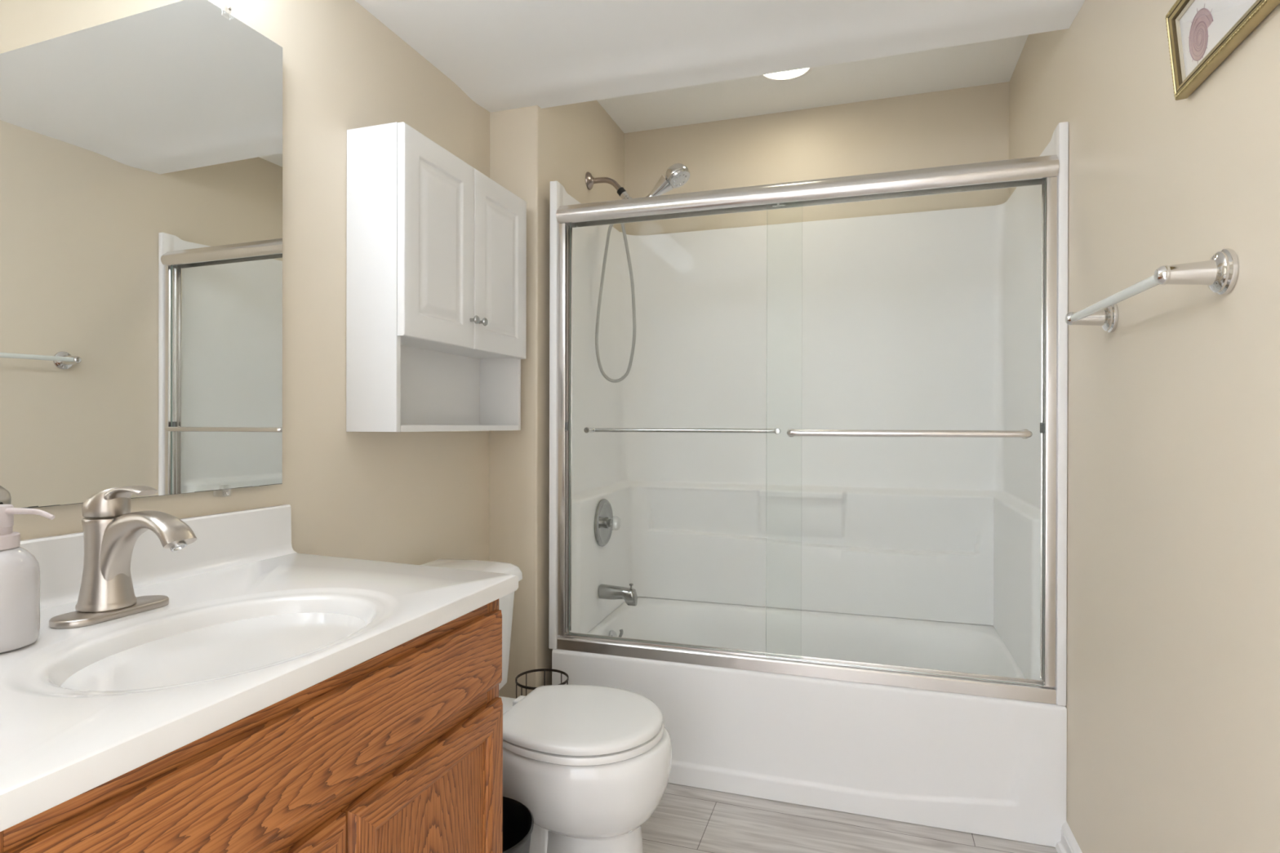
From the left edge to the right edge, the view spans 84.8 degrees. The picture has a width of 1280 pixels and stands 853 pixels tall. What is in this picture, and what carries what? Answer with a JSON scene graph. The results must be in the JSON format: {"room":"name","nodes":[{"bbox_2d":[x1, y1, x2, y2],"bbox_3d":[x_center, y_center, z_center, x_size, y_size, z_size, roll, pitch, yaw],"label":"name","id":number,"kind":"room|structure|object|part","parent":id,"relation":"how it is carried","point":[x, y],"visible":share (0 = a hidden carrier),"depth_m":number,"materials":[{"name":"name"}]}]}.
{"room":"bathroom","nodes":[
{"label":"bathroom","id":0,"kind":"room"},
{"bbox_2d":[13,0,489,564],"bbox_3d":[-0.882,-0.094,1.353,0.100,2.404,2.327,0,0,18],"label":"wall","id":1,"kind":"structure","parent":0,"point":[414,498],"depth_m":1.67,"materials":[{"name":"beige paint"}]},
{"bbox_2d":[0,0,282,508],"bbox_3d":[-0.907,-0.341,1.063,0.029,0.954,0.900,0,0,18],"label":"wall mirror","id":2,"kind":"object","parent":1,"relation":"attached to","point":[141,140],"visible":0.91,"depth_m":1.20,"materials":[{"name":"white mirror"}]},
{"bbox_2d":[19,504,297,608],"bbox_3d":[-0.899,0.222,1.080,0.036,0.104,0.922,0,0,18],"label":"backsplash","id":3,"kind":"structure","parent":1,"relation":"attached to","point":[228,540],"depth_m":1.29,"materials":[{"name":"white stone"}]},
{"bbox_2d":[346,121,526,431],"bbox_3d":[-0.526,-0.354,1.970,0.190,0.733,0.624,0,0,18],"label":"upper cabinet","id":4,"kind":"object","parent":1,"relation":"attached to","point":[436,258],"visible":1,"depth_m":1.79,"materials":[{"name":"white wood"}]},
{"bbox_3d":[-0.516,-0.467,1.802,0.019,0.503,0.310,0,0,18],"label":"door","id":5,"kind":"part","parent":4,"relation":"part of","materials":[{"name":"white wood"}]},
{"bbox_3d":[-0.454,-0.293,1.925,0.024,0.023,0.023,0,0,18],"label":"knob","id":6,"kind":"part","parent":4,"relation":"part of","materials":[{"name":"silver metal"}]},
{"bbox_3d":[-0.440,-0.293,1.966,0.024,0.023,0.023,0,0,18],"label":"knob","id":7,"kind":"part","parent":4,"relation":"part of","materials":[{"name":"silver metal"}]},
{"bbox_3d":[-0.420,-0.467,2.099,0.019,0.503,0.310,0,0,18],"label":"door","id":8,"kind":"part","parent":4,"relation":"part of","materials":[{"name":"white wood"}]},
{"bbox_2d":[488,100,624,698],"bbox_3d":[-0.288,-0.096,2.727,0.176,2.404,0.853,0,0,18],"label":"wall","id":9,"kind":"structure","parent":0,"point":[531,147],"depth_m":2.33,"materials":[{"name":"beige paint"}]},
{"bbox_2d":[585,163,689,382],"bbox_3d":[-0.015,-0.572,2.622,0.412,0.818,0.099,0,0,21],"label":"shower","id":10,"kind":"object","parent":9,"relation":"attached to","point":[677,175],"visible":0.88,"depth_m":2.59,"materials":[{"name":"silver metal"}]},
{"bbox_3d":[-0.124,-0.923,2.683,0.123,0.067,0.021,0,0,18],"label":"shower arm","id":11,"kind":"part","parent":10,"relation":"part of","materials":[{"name":"silver metal"}]},
{"bbox_2d":[355,0,1084,112],"bbox_3d":[0.190,-1.167,1.716,1.706,0.254,0.824,0,0,18],"label":"ceiling","id":12,"kind":"structure","parent":0,"point":[504,55],"depth_m":1.87,"materials":[{"name":"white paint"}]},
{"bbox_2d":[596,34,1028,133],"bbox_3d":[0.097,-1.334,1.429,1.906,0.080,3.280,0,0,18],"label":"ceiling","id":13,"kind":"structure","parent":0,"point":[992,61],"depth_m":2.68,"materials":[{"name":"white paint"}]},
{"bbox_2d":[759,66,813,80],"bbox_3d":[0.521,-1.291,2.513,0.212,0.008,0.212,0,0,18],"label":"recessed light","id":14,"kind":"object","parent":13,"relation":"in","point":[793,74],"visible":0.3,"depth_m":2.57,"materials":[{"name":"white paint"}]},
{"bbox_2d":[624,81,1009,235],"bbox_3d":[0.587,-0.094,2.943,1.706,2.404,0.100,0,0,18],"label":"wall","id":15,"kind":"structure","parent":0,"point":[965,125],"depth_m":2.83,"materials":[{"name":"beige paint"}]},
{"bbox_2d":[641,782,1057,852],"bbox_3d":[0.091,1.150,1.434,1.906,0.080,3.280,0,0,18],"label":"floor","id":16,"kind":"structure","parent":0,"point":[686,819],"depth_m":1.92,"materials":[{"name":"grey tile"}]},
{"bbox_2d":[0,599,502,852],"bbox_3d":[-0.644,0.707,0.972,0.592,0.804,0.804,0,0,18],"label":"vanity cabinet","id":17,"kind":"object","parent":16,"relation":"on","point":[398,750],"visible":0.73,"depth_m":0.87,"materials":[{"name":"brown wood"}]},
{"bbox_2d":[0,504,518,831],"bbox_3d":[-0.635,0.285,0.996,0.590,0.228,0.925,0,0,18],"label":"sink","id":18,"kind":"object","parent":17,"relation":"in","point":[250,622],"visible":0.9,"depth_m":0.95,"materials":[{"name":"white ceramic"}]},
{"bbox_2d":[0,504,54,653],"bbox_3d":[-0.793,0.185,0.859,0.113,0.175,0.094,0,0,35],"label":"soap dispenser","id":19,"kind":"object","parent":18,"relation":"on","point":[20,569],"visible":1,"depth_m":0.86,"materials":[{"name":"grey"}]},
{"bbox_2d":[0,546,40,653],"bbox_3d":[-0.801,0.212,0.864,0.094,0.122,0.094,0,0,18],"label":"bottle","id":20,"kind":"object","parent":19,"relation":"attached to","point":[20,569],"depth_m":0.85,"materials":[{"name":"grey"}]},
{"bbox_2d":[48,485,196,628],"bbox_3d":[-0.723,0.179,1.005,0.187,0.187,0.156,0,0,18],"label":"faucet","id":21,"kind":"object","parent":18,"relation":"on","point":[111,532],"visible":1,"depth_m":1.00,"materials":[{"name":"silver metal"}]},
{"bbox_3d":[-0.767,0.268,1.019,0.062,0.010,0.156,0,0,18],"label":"deck plate","id":22,"kind":"part","parent":21,"relation":"part of","materials":[{"name":"silver metal"}]},
{"bbox_3d":[-0.752,0.108,1.014,0.111,0.045,0.057,0,0,18],"label":"handle","id":23,"kind":"part","parent":21,"relation":"part of","materials":[{"name":"silver metal"}]},
{"bbox_3d":[-0.716,0.173,1.003,0.174,0.106,0.047,0,0,18],"label":"spout","id":24,"kind":"part","parent":21,"relation":"part of","materials":[{"name":"silver metal"}]},
{"bbox_3d":[-0.431,0.514,0.697,0.018,0.056,0.388,0,0,18],"label":"rail","id":25,"kind":"part","parent":17,"relation":"part of","materials":[{"name":"brown wood"}]},
{"bbox_3d":[-0.389,0.473,0.889,0.018,0.045,0.724,0,0,18],"label":"frame rail","id":26,"kind":"part","parent":17,"relation":"part of","materials":[{"name":"brown wood"}]},
{"bbox_3d":[-0.309,0.513,1.070,0.018,0.056,0.388,0,0,18],"label":"rail","id":27,"kind":"part","parent":17,"relation":"part of","materials":[{"name":"brown wood"}]},
{"bbox_3d":[-0.315,0.740,1.072,0.006,0.398,0.278,0,0,18],"label":"panel","id":28,"kind":"part","parent":17,"relation":"part of","materials":[{"name":"brown wood"}]},
{"bbox_2d":[502,796,533,852],"bbox_3d":[-0.343,0.966,1.447,0.244,0.285,0.244,0,0,18],"label":"waste bin","id":29,"kind":"object","parent":16,"relation":"on","point":[517,819],"visible":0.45,"depth_m":1.53,"materials":[{"name":"black plastic"}]},
{"bbox_2d":[515,668,568,698],"bbox_3d":[-0.298,0.935,2.128,0.160,0.344,0.160,0,0,18],"label":"wire basket","id":30,"kind":"object","parent":16,"relation":"on","point":[522,686],"visible":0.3,"depth_m":2.18,"materials":[{"name":"brown metal"}]},
{"bbox_2d":[421,558,671,852],"bbox_3d":[-0.291,0.748,1.747,0.756,0.722,0.500,0,0,18],"label":"toilet","id":31,"kind":"object","parent":16,"relation":"on","point":[591,765],"visible":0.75,"depth_m":1.58,"materials":[{"name":"white ceramic"}]},
{"bbox_3d":[-0.520,0.413,1.821,0.273,0.054,0.500,0,0,18],"label":"tank lid","id":32,"kind":"part","parent":31,"relation":"part of","materials":[{"name":"white ceramic"}]},
{"bbox_3d":[-0.528,0.587,1.824,0.253,0.292,0.470,0,0,18],"label":"tank","id":33,"kind":"part","parent":31,"relation":"part of","materials":[{"name":"white ceramic"}]},
{"bbox_3d":[-0.134,0.702,1.696,0.380,0.024,0.368,0,0,18],"label":"lid","id":34,"kind":"part","parent":31,"relation":"part of","materials":[{"name":"white plastic"}]},
{"bbox_3d":[-0.126,0.724,1.693,0.369,0.018,0.372,0,0,18],"label":"seat","id":35,"kind":"part","parent":31,"relation":"part of","materials":[{"name":"white plastic"}]},
{"bbox_2d":[551,596,1066,847],"bbox_3d":[0.544,0.921,2.463,1.482,0.373,0.826,0,0,18],"label":"bathtub","id":36,"kind":"object","parent":16,"relation":"on","point":[991,766],"visible":0.79,"depth_m":2.06,"materials":[{"name":"white ceramic"}]},
{"bbox_3d":[-0.098,0.789,2.589,0.024,0.071,0.072,0,0,18],"label":"overflow plate","id":37,"kind":"part","parent":36,"relation":"part of","materials":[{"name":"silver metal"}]},
{"bbox_3d":[-0.077,0.767,2.582,0.032,0.043,0.013,0,0,18],"label":"trip lever","id":38,"kind":"part","parent":36,"relation":"part of","materials":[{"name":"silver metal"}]},
{"bbox_2d":[587,596,1025,678],"bbox_3d":[0.552,0.898,2.491,1.480,0.322,0.767,0,0,18],"label":"basin","id":39,"kind":"object","parent":36,"relation":"in","point":[972,648],"depth_m":2.72,"materials":[{"name":"white ceramic"}]},
{"bbox_2d":[548,121,1068,706],"bbox_3d":[0.532,-0.047,2.460,1.508,1.563,0.812,0,0,18],"label":"shower surround","id":40,"kind":"object","parent":36,"relation":"on","point":[931,320],"visible":0.88,"depth_m":2.76,"materials":[{"name":"white plastic"}]},
{"bbox_2d":[594,498,621,546],"bbox_3d":[-0.107,0.361,2.624,0.068,0.178,0.178,0,0,18],"label":"shower valve","id":41,"kind":"object","parent":40,"relation":"attached to","point":[603,518],"visible":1,"depth_m":2.61,"materials":[{"name":"silver metal"}]},
{"bbox_3d":[-0.118,0.361,2.627,0.022,0.042,0.042,0,0,18],"label":"stem","id":42,"kind":"part","parent":41,"relation":"part of","materials":[{"name":"silver metal"}]},
{"bbox_2d":[598,583,637,605],"bbox_3d":[-0.080,0.619,2.598,0.138,0.080,0.054,0,0,18],"label":"tub spout","id":43,"kind":"object","parent":40,"relation":"attached to","point":[605,591],"visible":1,"depth_m":2.58,"materials":[{"name":"silver metal"}]},
{"bbox_2d":[555,154,1059,704],"bbox_3d":[0.423,0.002,2.100,1.447,1.462,0.147,0,0,20],"label":"sliding shower door","id":44,"kind":"structure","parent":40,"relation":"attached to","point":[1043,171],"depth_m":2.02,"materials":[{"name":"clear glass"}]},
{"bbox_3d":[0.126,0.001,2.214,0.754,1.381,0.006,0,0,18],"label":"glass panel","id":45,"kind":"part","parent":44,"relation":"part of","materials":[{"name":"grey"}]},
{"bbox_3d":[0.425,-0.696,2.100,1.445,0.064,0.077,0,0,18],"label":"header rail","id":46,"kind":"part","parent":44,"relation":"part of","materials":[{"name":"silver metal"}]},
{"bbox_3d":[0.731,0.003,1.991,0.739,1.381,0.006,0,0,18],"label":"glass panel","id":47,"kind":"part","parent":44,"relation":"part of","materials":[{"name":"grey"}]},
{"bbox_2d":[1008,0,1279,852],"bbox_3d":[0.968,-0.089,1.199,0.100,2.404,3.180,0,0,18],"label":"wall","id":48,"kind":"structure","parent":0,"point":[1173,665],"depth_m":1.24,"materials":[{"name":"beige paint"}]},
{"bbox_2d":[1055,821,1082,852],"bbox_3d":[0.760,1.076,0.778,0.026,0.074,2.248,0,0,18],"label":"baseboard","id":49,"kind":"structure","parent":48,"relation":"attached to","point":[1068,844],"depth_m":1.80,"materials":[{"name":"white paint"}]},
{"bbox_2d":[1065,248,1239,333],"bbox_3d":[0.893,-0.231,1.276,0.090,0.075,0.570,0,0,18],"label":"towel bar","id":50,"kind":"object","parent":48,"relation":"attached to","point":[1220,273],"visible":1,"depth_m":1.03,"materials":[{"name":"silver metal"}]},
{"bbox_3d":[0.971,-0.235,1.516,0.090,0.067,0.067,0,0,18],"label":"post","id":51,"kind":"part","parent":50,"relation":"part of","materials":[{"name":"silver metal"}]},
{"bbox_3d":[0.815,-0.226,1.037,0.090,0.067,0.067,0,0,18],"label":"post","id":52,"kind":"part","parent":50,"relation":"part of","materials":[{"name":"silver metal"}]},
{"bbox_2d":[1164,0,1279,100],"bbox_3d":[0.811,-0.608,0.935,0.033,0.144,0.460,0,0,18],"label":"picture frame","id":53,"kind":"object","parent":48,"relation":"attached to","point":[1202,34],"visible":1,"depth_m":1.06,"materials":[{"name":"gold metal"}]},
{"bbox_2d":[1179,0,1256,76],"bbox_3d":[0.813,-0.608,0.935,0.013,0.106,0.423,0,0,18],"label":"art print","id":54,"kind":"object","parent":53,"relation":"attached to","point":[1205,25],"depth_m":1.06,"materials":[{"name":"white paper"}]}
]}

